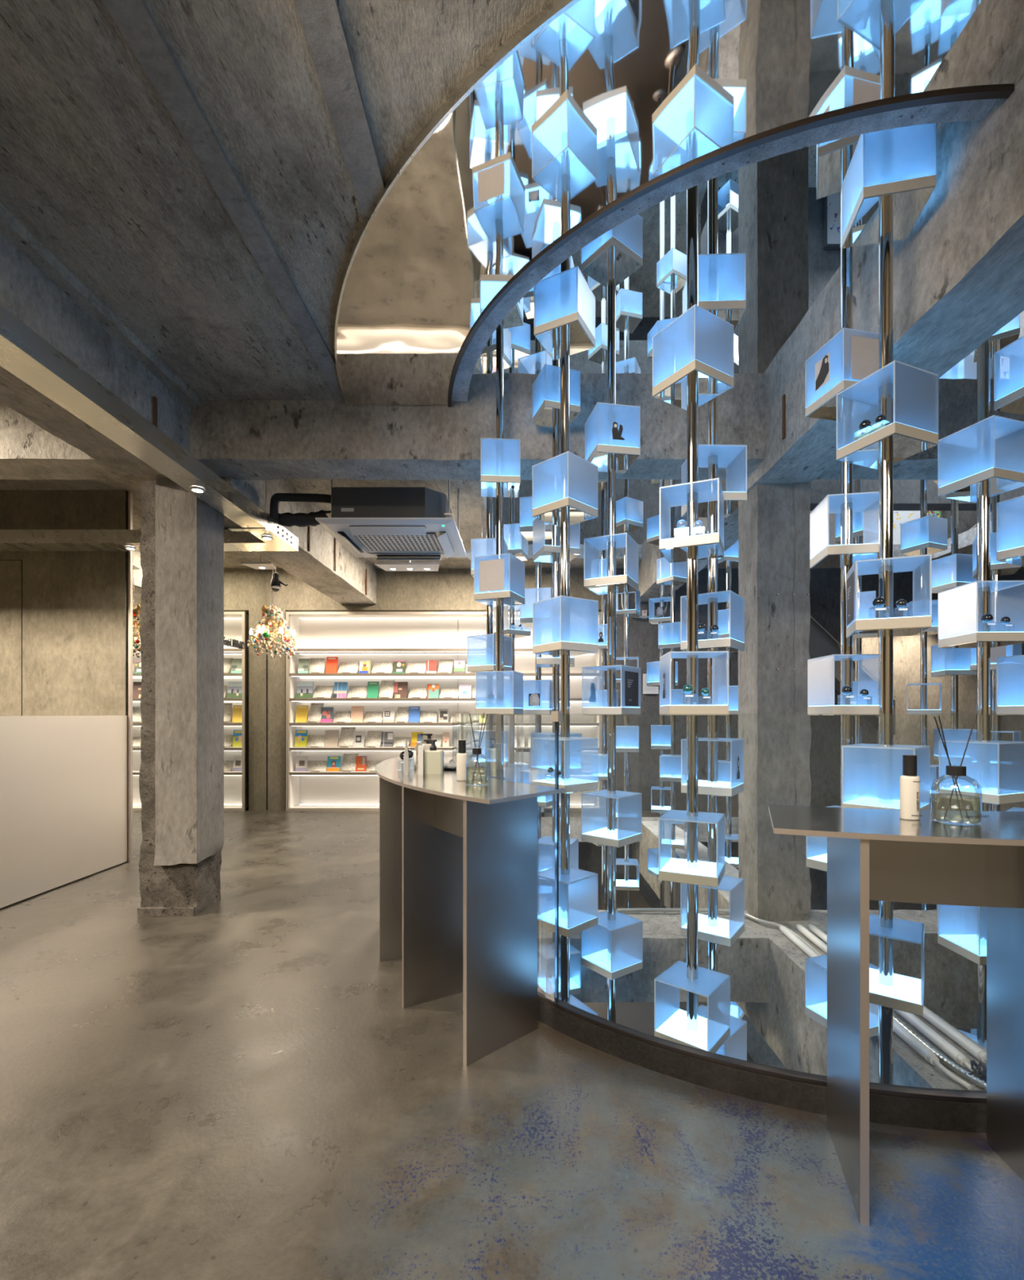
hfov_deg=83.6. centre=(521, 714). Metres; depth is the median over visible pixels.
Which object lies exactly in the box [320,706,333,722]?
book
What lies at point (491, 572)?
panel
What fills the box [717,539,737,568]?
display box
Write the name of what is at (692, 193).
pole
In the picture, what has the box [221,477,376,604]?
beam
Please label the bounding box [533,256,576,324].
display box
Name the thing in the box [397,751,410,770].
perfume bottle
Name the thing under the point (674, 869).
tray
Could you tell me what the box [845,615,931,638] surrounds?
tray
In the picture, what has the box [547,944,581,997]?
display box
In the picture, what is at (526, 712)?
tray
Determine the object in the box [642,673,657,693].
notice
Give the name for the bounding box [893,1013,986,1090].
conduit
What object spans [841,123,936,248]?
display box
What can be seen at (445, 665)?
book
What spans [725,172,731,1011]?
pole
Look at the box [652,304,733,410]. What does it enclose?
display box
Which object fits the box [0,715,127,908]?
wall
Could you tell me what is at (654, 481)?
display box
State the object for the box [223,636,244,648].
books
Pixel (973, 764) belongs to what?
tray
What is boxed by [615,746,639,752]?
tray
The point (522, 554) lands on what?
tray
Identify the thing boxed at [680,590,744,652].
display box
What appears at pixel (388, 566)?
spotlight plate
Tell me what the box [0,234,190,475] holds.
beam
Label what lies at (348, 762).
sheet
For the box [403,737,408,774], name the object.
bottle
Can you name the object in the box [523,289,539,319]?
display box
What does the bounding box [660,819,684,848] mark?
display box
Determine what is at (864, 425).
perfume bottle
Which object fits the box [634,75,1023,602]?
beam
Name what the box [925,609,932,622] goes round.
print
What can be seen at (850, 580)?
print
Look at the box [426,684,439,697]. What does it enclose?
book
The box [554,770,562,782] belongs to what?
perfume bottle
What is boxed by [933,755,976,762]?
tray
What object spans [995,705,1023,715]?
tray
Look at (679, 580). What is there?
tray
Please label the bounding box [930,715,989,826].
reed diffuser
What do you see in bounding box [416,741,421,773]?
product box
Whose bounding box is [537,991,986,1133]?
kerb
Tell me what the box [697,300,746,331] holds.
tray
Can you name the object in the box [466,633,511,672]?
display box
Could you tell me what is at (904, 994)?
tray
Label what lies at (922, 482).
pole
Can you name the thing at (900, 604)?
perfume bottle
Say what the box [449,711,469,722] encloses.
sheet
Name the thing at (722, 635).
tray
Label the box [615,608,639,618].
tray
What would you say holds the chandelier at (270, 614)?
hanging from the ceiling at (94, 164)
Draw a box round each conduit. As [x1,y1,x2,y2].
[616,907,822,955]
[621,593,668,617]
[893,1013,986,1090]
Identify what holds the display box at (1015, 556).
attached to the pole
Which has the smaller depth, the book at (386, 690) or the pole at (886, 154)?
the pole at (886, 154)
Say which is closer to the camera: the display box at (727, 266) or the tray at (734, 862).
the display box at (727, 266)
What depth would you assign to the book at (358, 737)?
7.52 m
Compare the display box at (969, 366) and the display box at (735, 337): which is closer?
the display box at (969, 366)
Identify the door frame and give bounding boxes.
[0,560,22,715]
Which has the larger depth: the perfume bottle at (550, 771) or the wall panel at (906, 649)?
the wall panel at (906, 649)
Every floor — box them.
[0,806,1023,1279]
[766,1064,786,1068]
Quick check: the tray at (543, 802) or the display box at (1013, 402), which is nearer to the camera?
the display box at (1013, 402)
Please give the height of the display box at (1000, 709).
0.256 m
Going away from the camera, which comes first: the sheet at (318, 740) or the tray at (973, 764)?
the tray at (973, 764)
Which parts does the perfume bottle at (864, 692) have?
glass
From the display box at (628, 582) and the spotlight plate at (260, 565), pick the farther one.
the spotlight plate at (260, 565)
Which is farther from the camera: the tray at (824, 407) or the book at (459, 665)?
the book at (459, 665)
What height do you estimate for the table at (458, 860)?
0.961 m
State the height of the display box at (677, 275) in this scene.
0.216 m
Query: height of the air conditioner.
0.592 m
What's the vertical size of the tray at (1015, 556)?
0.042 m
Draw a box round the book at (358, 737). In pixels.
[352,731,364,746]
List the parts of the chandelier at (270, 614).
frame, chain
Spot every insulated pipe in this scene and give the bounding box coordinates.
[269,493,330,522]
[278,510,330,527]
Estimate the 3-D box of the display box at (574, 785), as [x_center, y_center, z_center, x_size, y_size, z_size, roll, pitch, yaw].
[0.204,0.234,2.712,0.220,0.243,0.220,0,0,-40]
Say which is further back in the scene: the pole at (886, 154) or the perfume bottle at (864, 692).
the perfume bottle at (864, 692)
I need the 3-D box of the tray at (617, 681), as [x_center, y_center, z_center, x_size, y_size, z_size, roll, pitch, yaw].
[0.991,-0.308,5.436,0.255,0.040,0.255,0,0,0]
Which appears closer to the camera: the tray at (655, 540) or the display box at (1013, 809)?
the display box at (1013, 809)
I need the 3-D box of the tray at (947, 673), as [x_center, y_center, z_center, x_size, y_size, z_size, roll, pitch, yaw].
[3.263,-0.308,4.320,0.221,0.035,0.221,0,0,12]
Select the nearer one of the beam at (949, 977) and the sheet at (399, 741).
the beam at (949, 977)
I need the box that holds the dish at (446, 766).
[444,763,456,769]
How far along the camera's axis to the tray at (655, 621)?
5.24 m
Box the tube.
[413,746,416,768]
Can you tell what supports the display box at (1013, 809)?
attached to the pole
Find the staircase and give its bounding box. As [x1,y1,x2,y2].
[808,511,1013,734]
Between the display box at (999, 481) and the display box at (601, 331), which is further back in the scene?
the display box at (601, 331)
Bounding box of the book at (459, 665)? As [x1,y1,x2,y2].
[453,660,465,673]
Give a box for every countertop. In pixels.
[374,756,565,804]
[768,804,1023,845]
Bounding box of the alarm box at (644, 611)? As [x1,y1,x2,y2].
[641,609,646,618]
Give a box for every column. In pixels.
[138,477,223,916]
[737,146,808,373]
[737,482,811,921]
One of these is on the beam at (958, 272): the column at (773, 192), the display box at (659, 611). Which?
the column at (773, 192)
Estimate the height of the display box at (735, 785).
0.243 m
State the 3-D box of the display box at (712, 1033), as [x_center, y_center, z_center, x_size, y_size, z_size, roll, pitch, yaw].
[0.679,1.170,2.282,0.220,0.243,0.220,0,0,40]
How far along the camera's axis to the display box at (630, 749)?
5.33 m
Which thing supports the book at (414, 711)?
on the bookcase
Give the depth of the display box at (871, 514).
4.15 m
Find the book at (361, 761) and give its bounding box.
[355,755,366,771]
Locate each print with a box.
[503,640,509,665]
[528,693,539,706]
[588,682,595,702]
[598,631,603,642]
[612,422,624,439]
[624,671,638,706]
[655,606,663,615]
[662,674,665,698]
[736,755,739,779]
[814,352,829,391]
[846,571,853,625]
[851,335,878,380]
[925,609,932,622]
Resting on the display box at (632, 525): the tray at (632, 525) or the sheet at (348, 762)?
the tray at (632, 525)
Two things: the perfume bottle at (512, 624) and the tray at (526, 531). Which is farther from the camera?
the perfume bottle at (512, 624)
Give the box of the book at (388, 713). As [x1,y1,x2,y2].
[382,707,395,722]
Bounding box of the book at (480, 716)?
[479,715,484,722]
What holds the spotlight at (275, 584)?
hanging from the ceiling at (94, 164)
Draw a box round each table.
[374,756,565,1066]
[768,804,1023,1226]
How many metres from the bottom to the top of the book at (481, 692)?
0.134 m
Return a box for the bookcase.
[285,611,600,811]
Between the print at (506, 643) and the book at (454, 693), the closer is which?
the print at (506, 643)
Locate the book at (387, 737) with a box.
[380,731,393,746]
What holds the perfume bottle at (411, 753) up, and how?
on the table at (458, 860)
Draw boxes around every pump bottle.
[420,733,435,750]
[422,739,444,773]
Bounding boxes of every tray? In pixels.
[466,664,511,672]
[471,568,507,582]
[471,759,484,767]
[475,343,511,373]
[475,707,523,715]
[480,475,519,497]
[493,628,530,638]
[495,548,528,560]
[511,343,530,368]
[519,524,551,541]
[520,616,551,627]
[523,709,551,715]
[530,764,582,776]
[532,400,580,429]
[532,497,597,526]
[532,640,598,656]
[532,777,598,793]
[533,293,576,324]
[533,311,595,360]
[533,545,579,563]
[536,657,574,667]
[537,796,551,807]
[538,868,559,887]
[538,885,551,898]
[541,906,597,937]
[548,977,581,997]
[581,826,641,847]
[581,948,642,979]
[582,706,640,715]
[583,574,638,595]
[586,444,639,473]
[587,344,618,365]
[591,773,607,780]
[598,644,616,651]
[615,310,642,333]
[615,519,643,532]
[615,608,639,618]
[615,679,620,684]
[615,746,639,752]
[615,879,639,890]
[646,533,676,546]
[646,681,677,686]
[647,341,668,360]
[647,867,657,877]
[648,617,670,625]
[650,744,670,749]
[650,805,670,813]
[652,359,733,410]
[653,1008,729,1053]
[656,269,686,293]
[656,575,686,586]
[657,643,679,650]
[657,857,724,887]
[658,532,724,563]
[659,704,728,715]
[659,774,685,782]
[660,838,684,848]
[661,342,684,358]
[680,491,746,517]
[680,637,744,652]
[680,779,743,796]
[680,913,744,946]
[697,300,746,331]
[717,203,737,235]
[717,282,737,300]
[717,555,737,568]
[717,633,728,638]
[724,857,737,868]
[728,710,737,714]
[733,358,738,373]
[804,379,872,421]
[804,1001,878,1036]
[805,853,826,871]
[807,705,878,715]
[809,542,878,568]
[835,422,937,469]
[835,528,878,544]
[841,174,936,248]
[841,796,929,810]
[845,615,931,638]
[852,794,874,799]
[869,968,924,1016]
[900,542,946,555]
[906,709,941,714]
[915,626,937,635]
[928,581,970,593]
[930,669,976,676]
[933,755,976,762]
[937,466,1023,502]
[937,631,1023,648]
[937,934,986,965]
[938,785,1023,804]
[969,662,1021,671]
[970,760,997,768]
[972,562,1021,577]
[993,386,1023,415]
[995,546,1023,566]
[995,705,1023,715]
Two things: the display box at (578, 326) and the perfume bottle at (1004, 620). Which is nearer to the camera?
the perfume bottle at (1004, 620)
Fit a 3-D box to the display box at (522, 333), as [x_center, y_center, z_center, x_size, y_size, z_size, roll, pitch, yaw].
[-0.083,-3.046,4.702,0.221,0.243,0.221,0,0,-30]
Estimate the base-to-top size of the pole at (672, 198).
7.220 m
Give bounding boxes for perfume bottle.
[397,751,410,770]
[401,749,413,768]
[485,693,495,707]
[497,696,504,707]
[510,622,515,629]
[546,767,554,781]
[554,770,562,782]
[674,519,688,536]
[682,684,696,704]
[692,520,704,530]
[697,622,707,633]
[700,687,711,704]
[708,624,719,639]
[840,685,856,705]
[853,419,871,441]
[859,688,871,705]
[869,596,888,617]
[871,414,888,433]
[893,599,910,617]
[977,613,995,625]
[1000,616,1012,626]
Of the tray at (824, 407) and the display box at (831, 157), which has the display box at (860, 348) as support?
the tray at (824, 407)
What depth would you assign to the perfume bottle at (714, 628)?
2.52 m
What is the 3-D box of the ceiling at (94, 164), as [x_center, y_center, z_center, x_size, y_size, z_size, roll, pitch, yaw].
[0.000,-1.965,2.600,12.400,0.190,11.200,0,0,0]
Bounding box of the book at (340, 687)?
[333,681,347,697]
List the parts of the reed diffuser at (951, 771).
glass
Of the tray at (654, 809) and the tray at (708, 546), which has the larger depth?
the tray at (654, 809)
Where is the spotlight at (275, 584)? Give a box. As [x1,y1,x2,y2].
[270,564,288,591]
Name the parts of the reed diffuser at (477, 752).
glass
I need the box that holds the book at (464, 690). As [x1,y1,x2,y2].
[458,684,471,697]
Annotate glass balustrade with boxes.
[478,715,479,775]
[556,721,558,1002]
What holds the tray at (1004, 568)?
on the display box at (1004, 568)
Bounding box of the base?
[473,590,524,607]
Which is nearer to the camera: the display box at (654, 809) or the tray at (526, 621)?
the tray at (526, 621)
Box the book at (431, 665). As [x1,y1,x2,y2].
[426,660,436,673]
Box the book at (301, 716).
[295,705,308,722]
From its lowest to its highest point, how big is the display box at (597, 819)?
0.243 m
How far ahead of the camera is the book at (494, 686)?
7.52 m
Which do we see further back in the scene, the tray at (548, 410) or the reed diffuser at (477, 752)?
the tray at (548, 410)
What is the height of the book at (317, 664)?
0.210 m
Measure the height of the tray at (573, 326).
0.035 m
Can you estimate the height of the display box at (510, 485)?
0.243 m
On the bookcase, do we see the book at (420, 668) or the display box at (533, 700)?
the book at (420, 668)
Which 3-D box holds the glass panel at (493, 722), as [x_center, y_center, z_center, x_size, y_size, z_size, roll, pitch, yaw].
[-0.212,0.582,2.943,0.157,1.167,1.473,0,0,-22]
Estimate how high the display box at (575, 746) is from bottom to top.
0.232 m
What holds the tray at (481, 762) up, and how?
on the display box at (481, 762)
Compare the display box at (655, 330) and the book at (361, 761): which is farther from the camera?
the book at (361, 761)
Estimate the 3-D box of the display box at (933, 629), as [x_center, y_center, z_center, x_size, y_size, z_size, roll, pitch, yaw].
[3.181,-0.760,4.535,0.220,0.243,0.223,0,0,20]
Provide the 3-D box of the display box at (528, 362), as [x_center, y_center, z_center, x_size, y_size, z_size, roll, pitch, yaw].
[0.116,-2.398,4.110,0.220,0.243,0.220,0,0,25]
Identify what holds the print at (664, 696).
on the display box at (666, 708)
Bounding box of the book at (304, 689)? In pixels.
[296,681,313,697]
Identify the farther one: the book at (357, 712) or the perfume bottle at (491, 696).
the book at (357, 712)
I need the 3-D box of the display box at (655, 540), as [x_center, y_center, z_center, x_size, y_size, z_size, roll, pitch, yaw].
[1.300,-1.707,5.314,0.200,0.220,0.200,0,0,-38]
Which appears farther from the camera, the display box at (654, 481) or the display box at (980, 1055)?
the display box at (654, 481)
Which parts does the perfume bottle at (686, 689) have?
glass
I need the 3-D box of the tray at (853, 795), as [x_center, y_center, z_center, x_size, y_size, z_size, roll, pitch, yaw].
[2.489,0.628,4.239,0.295,0.040,0.295,0,0,0]
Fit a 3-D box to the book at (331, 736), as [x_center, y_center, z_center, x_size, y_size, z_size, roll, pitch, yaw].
[-2.504,0.321,7.530,0.171,0.224,0.060,0,0,-2]
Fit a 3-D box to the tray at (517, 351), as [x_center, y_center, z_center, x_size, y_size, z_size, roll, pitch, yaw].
[-0.083,-2.945,4.702,0.301,0.040,0.301,0,0,0]
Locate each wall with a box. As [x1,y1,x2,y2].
[0,489,128,862]
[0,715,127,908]
[266,317,991,1064]
[700,187,1023,511]
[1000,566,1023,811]
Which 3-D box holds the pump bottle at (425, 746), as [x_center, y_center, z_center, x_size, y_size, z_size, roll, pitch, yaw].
[-0.489,0.195,2.979,0.080,0.188,0.049,0,0,-11]
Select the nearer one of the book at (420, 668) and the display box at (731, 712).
the display box at (731, 712)
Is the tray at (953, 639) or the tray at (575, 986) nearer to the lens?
the tray at (953, 639)
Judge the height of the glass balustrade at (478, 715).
1.252 m
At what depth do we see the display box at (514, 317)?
3.31 m
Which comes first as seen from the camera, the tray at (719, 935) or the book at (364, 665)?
the tray at (719, 935)
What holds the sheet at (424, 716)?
on the bookcase
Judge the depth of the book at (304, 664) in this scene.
7.52 m
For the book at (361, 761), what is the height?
0.200 m
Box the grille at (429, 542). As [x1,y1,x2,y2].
[355,533,441,551]
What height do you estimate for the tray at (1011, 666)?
0.040 m
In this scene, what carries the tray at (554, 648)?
on the display box at (584, 613)
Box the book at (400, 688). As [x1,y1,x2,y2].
[393,681,408,697]
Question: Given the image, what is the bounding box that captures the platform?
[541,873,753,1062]
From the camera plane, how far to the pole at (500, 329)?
3.26 m
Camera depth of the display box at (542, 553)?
3.21 m
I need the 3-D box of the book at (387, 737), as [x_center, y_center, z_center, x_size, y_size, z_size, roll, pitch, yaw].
[-1.773,0.333,7.527,0.152,0.200,0.058,0,0,2]
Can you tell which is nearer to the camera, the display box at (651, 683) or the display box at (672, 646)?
the display box at (672, 646)
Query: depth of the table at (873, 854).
1.52 m
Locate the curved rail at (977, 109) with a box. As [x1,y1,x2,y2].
[451,98,998,401]
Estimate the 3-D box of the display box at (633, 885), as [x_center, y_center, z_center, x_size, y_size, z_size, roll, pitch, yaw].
[0.991,1.521,5.436,0.220,0.243,0.220,0,0,6]
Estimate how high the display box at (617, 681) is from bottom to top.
0.243 m
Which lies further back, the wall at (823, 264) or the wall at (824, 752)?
the wall at (824, 752)
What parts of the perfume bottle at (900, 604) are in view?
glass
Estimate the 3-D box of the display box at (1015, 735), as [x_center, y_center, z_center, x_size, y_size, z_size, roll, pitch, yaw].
[3.127,0.234,3.780,0.220,0.243,0.220,0,0,-40]
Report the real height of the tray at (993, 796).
0.041 m
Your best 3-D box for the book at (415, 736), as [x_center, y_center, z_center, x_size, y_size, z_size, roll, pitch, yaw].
[-1.378,0.335,7.527,0.152,0.196,0.057,0,0,2]
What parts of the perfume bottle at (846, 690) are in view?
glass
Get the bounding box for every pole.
[486,333,493,707]
[496,319,503,779]
[509,327,514,707]
[534,287,541,909]
[551,266,559,983]
[560,257,569,1004]
[600,240,605,910]
[607,229,615,1022]
[623,276,628,908]
[659,200,664,907]
[670,195,675,907]
[686,185,697,1031]
[707,177,717,1053]
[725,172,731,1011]
[840,164,852,807]
[854,184,861,796]
[878,145,893,1084]
[920,480,926,909]
[951,362,958,911]
[976,336,990,1048]
[991,328,999,811]
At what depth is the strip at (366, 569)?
6.90 m
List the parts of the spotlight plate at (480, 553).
plate, hanger rod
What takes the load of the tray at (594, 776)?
on the display box at (594, 776)
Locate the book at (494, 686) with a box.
[493,683,496,697]
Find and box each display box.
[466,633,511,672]
[471,537,507,582]
[471,729,484,767]
[473,553,524,607]
[475,328,511,373]
[475,671,523,715]
[480,437,519,497]
[493,322,530,368]
[493,604,530,638]
[493,684,530,709]
[494,297,523,330]
[495,523,528,560]
[514,762,528,783]
[517,350,551,373]
[519,494,551,541]
[520,586,551,627]
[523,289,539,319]
[523,680,551,715]
[523,768,551,807]
[530,732,582,776]
[532,364,580,429]
[532,451,597,526]
[532,595,598,656]
[532,737,598,793]
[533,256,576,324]
[533,266,595,360]
[533,518,579,563]
[536,622,574,667]
[537,835,577,887]
[538,855,551,898]
[538,866,597,937]
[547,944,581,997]
[558,994,597,1015]
[581,214,642,288]
[581,789,641,847]
[581,910,642,979]
[582,664,640,715]
[583,532,638,595]
[584,402,639,473]
[587,323,618,365]
[588,689,617,706]
[589,816,617,846]
[590,282,618,302]
[591,558,607,577]
[591,753,607,780]
[597,480,607,491]
[598,623,616,651]
[615,288,642,333]
[615,357,640,373]
[615,496,643,532]
[615,590,639,618]
[615,657,638,684]
[615,725,639,752]
[615,798,617,821]
[615,857,639,890]
[646,513,677,546]
[646,661,677,686]
[647,320,668,360]
[647,847,676,877]
[648,596,670,625]
[650,724,670,749]
[650,786,670,813]
[651,479,659,484]
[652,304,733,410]
[653,960,729,1053]
[656,247,686,293]
[656,556,686,586]
[657,622,686,650]
[657,809,724,887]
[658,477,724,563]
[658,688,685,714]
[659,479,680,486]
[659,650,728,715]
[659,754,685,782]
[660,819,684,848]
[661,317,684,358]
[680,444,746,517]
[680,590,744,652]
[680,737,743,796]
[680,875,744,946]
[682,253,746,331]
[697,1004,746,1060]
[717,178,738,235]
[717,272,737,300]
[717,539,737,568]
[717,608,728,638]
[717,685,737,714]
[717,760,729,763]
[724,833,737,868]
[729,1004,744,1018]
[733,333,738,373]
[778,924,971,1089]
[795,924,982,1079]
[804,327,878,421]
[804,954,878,1036]
[805,804,839,871]
[807,653,878,715]
[807,924,986,1063]
[809,491,878,568]
[816,134,861,199]
[835,360,937,469]
[835,503,878,544]
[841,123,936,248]
[841,743,929,810]
[845,554,931,638]
[852,181,877,212]
[852,680,877,705]
[852,767,877,799]
[857,591,875,618]
[869,914,924,1016]
[900,515,946,555]
[902,600,937,635]
[902,764,944,798]
[906,683,941,714]
[928,553,976,593]
[930,644,976,676]
[933,479,959,486]
[933,728,976,762]
[937,414,1023,502]
[937,580,1023,648]
[937,904,986,965]
[938,739,1023,804]
[944,352,976,378]
[958,1029,976,1042]
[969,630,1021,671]
[970,730,1020,768]
[972,528,1021,577]
[973,314,1019,362]
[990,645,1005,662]
[993,335,1023,415]
[995,495,1023,566]
[995,654,1023,715]
[1004,807,1023,811]
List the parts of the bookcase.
shelf, shelf, shelf, shelf, shelf, shelf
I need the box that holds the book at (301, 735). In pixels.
[294,729,307,746]
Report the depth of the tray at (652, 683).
5.27 m
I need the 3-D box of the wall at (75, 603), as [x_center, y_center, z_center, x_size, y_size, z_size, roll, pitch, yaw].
[-4.772,-0.320,4.915,2.855,3.140,0.170,0,0,0]
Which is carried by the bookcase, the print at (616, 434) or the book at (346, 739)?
the book at (346, 739)
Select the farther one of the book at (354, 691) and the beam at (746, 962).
the book at (354, 691)
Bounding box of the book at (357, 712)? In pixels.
[351,706,364,722]
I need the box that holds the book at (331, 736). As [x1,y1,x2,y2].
[324,729,338,746]
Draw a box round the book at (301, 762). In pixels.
[295,755,307,771]
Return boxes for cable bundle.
[964,1059,986,1082]
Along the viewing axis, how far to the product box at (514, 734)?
7.51 m
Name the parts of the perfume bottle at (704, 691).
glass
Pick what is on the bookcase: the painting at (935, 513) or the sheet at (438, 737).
the sheet at (438, 737)
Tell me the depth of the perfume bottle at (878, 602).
1.98 m
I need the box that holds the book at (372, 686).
[367,681,378,697]
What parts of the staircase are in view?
edge rail, handrail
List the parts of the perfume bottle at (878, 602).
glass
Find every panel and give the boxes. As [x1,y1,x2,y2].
[452,713,556,1001]
[479,558,504,591]
[861,633,991,787]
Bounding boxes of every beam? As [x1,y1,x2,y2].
[0,203,200,408]
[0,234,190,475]
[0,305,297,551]
[0,373,764,480]
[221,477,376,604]
[539,909,768,1002]
[631,821,986,1090]
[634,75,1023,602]
[806,909,976,1029]
[812,377,1023,480]
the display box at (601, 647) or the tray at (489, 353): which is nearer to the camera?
the tray at (489, 353)
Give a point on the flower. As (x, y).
(264, 609)
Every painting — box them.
[822,191,839,249]
[852,511,919,544]
[926,511,942,542]
[990,355,1012,378]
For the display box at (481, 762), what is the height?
0.243 m
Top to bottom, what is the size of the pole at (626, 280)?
7.220 m
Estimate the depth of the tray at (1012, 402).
2.51 m
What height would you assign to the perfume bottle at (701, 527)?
0.065 m
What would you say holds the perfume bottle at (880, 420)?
in the display box at (913, 430)
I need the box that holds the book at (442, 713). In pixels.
[438,708,448,722]
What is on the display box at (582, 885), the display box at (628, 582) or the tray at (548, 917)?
the tray at (548, 917)
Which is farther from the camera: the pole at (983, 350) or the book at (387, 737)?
the book at (387, 737)
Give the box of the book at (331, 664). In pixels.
[325,657,337,673]
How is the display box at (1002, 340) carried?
attached to the pole at (995, 597)
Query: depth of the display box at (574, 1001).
2.77 m
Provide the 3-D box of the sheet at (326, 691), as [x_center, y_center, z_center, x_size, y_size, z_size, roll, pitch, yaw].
[-2.611,-0.292,7.522,0.255,0.167,0.104,0,0,0]
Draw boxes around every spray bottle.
[456,739,467,781]
[899,755,922,820]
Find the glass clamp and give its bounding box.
[551,711,562,721]
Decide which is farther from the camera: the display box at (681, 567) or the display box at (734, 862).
the display box at (734, 862)
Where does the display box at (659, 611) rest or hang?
attached to the pole at (662, 203)
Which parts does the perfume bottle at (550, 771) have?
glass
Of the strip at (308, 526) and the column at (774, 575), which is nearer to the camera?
the column at (774, 575)
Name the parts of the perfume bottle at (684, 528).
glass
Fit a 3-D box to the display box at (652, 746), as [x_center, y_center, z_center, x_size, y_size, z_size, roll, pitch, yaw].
[1.300,0.212,5.314,0.200,0.220,0.200,0,0,14]
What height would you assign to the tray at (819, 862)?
0.038 m
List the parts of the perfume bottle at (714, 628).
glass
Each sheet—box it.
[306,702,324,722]
[306,734,324,746]
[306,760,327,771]
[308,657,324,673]
[312,685,333,697]
[332,711,351,722]
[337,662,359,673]
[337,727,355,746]
[339,753,358,771]
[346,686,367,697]
[363,711,382,722]
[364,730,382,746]
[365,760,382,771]
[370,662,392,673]
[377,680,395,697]
[392,737,410,746]
[394,706,408,722]
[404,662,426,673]
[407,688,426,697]
[419,711,436,722]
[431,734,442,746]
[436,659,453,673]
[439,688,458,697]
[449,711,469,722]
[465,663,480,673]
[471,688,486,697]
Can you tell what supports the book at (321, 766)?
on the bookcase
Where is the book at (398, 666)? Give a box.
[392,660,405,673]
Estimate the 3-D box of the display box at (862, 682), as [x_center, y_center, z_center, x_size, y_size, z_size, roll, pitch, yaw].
[2.489,-0.117,4.239,0.220,0.243,0.220,0,0,25]
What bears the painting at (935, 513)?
attached to the wall at (824, 752)
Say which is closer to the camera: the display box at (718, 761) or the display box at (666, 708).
the display box at (666, 708)
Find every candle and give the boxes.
[249,628,253,639]
[280,627,283,638]
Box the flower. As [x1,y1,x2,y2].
[261,604,266,612]
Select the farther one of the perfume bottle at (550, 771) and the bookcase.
the bookcase
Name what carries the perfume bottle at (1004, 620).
in the display box at (957, 606)
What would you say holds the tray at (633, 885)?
on the display box at (633, 885)
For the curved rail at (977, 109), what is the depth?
1.99 m
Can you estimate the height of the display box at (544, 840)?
0.232 m
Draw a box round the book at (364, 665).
[359,660,370,673]
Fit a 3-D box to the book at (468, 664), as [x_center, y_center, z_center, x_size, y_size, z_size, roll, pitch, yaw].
[-0.640,-0.601,7.522,0.219,0.139,0.104,0,0,0]
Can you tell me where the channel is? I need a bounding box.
[0,529,106,551]
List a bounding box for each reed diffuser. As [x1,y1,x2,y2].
[465,712,488,786]
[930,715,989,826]
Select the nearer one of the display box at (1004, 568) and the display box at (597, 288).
the display box at (1004, 568)
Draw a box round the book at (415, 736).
[410,732,423,746]
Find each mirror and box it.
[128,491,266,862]
[334,0,1023,407]
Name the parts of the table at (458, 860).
leg panel, leg panel, leg panel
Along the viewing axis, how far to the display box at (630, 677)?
2.86 m
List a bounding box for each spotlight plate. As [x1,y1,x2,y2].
[240,555,275,569]
[374,560,439,571]
[465,506,495,559]
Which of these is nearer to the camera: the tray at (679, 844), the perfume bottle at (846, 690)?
the perfume bottle at (846, 690)
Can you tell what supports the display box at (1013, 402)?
attached to the pole
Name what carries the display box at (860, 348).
attached to the pole at (846, 254)
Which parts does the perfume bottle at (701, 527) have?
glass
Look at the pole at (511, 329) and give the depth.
4.68 m
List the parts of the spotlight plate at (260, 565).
plate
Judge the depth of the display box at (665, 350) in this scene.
4.99 m
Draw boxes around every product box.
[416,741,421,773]
[417,746,422,774]
[514,733,515,746]
[528,734,533,746]
[541,733,543,746]
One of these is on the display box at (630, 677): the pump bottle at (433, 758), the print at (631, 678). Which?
the print at (631, 678)
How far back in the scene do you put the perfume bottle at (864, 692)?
2.23 m
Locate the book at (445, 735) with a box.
[442,732,448,746]
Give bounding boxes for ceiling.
[0,0,1023,568]
[523,122,942,317]
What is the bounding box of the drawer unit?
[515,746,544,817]
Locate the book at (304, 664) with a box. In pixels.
[297,658,309,673]
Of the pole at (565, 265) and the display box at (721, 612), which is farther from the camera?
the display box at (721, 612)
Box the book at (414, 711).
[408,706,420,722]
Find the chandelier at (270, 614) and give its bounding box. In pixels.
[246,563,297,659]
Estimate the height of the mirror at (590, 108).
0.045 m
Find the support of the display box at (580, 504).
attached to the pole at (565, 265)
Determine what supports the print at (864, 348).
on the display box at (860, 348)
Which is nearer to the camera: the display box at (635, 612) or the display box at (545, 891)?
the display box at (545, 891)
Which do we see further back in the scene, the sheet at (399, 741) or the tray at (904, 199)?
the sheet at (399, 741)
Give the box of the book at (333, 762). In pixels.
[326,755,341,771]
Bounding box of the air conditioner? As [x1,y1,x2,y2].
[315,479,466,560]
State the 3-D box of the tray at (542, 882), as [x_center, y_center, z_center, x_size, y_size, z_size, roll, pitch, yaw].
[0.193,0.936,3.268,0.270,0.038,0.270,0,0,0]
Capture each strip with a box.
[153,396,157,427]
[307,525,310,551]
[333,537,335,571]
[365,568,367,595]
[782,394,785,439]
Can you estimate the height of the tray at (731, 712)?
0.039 m

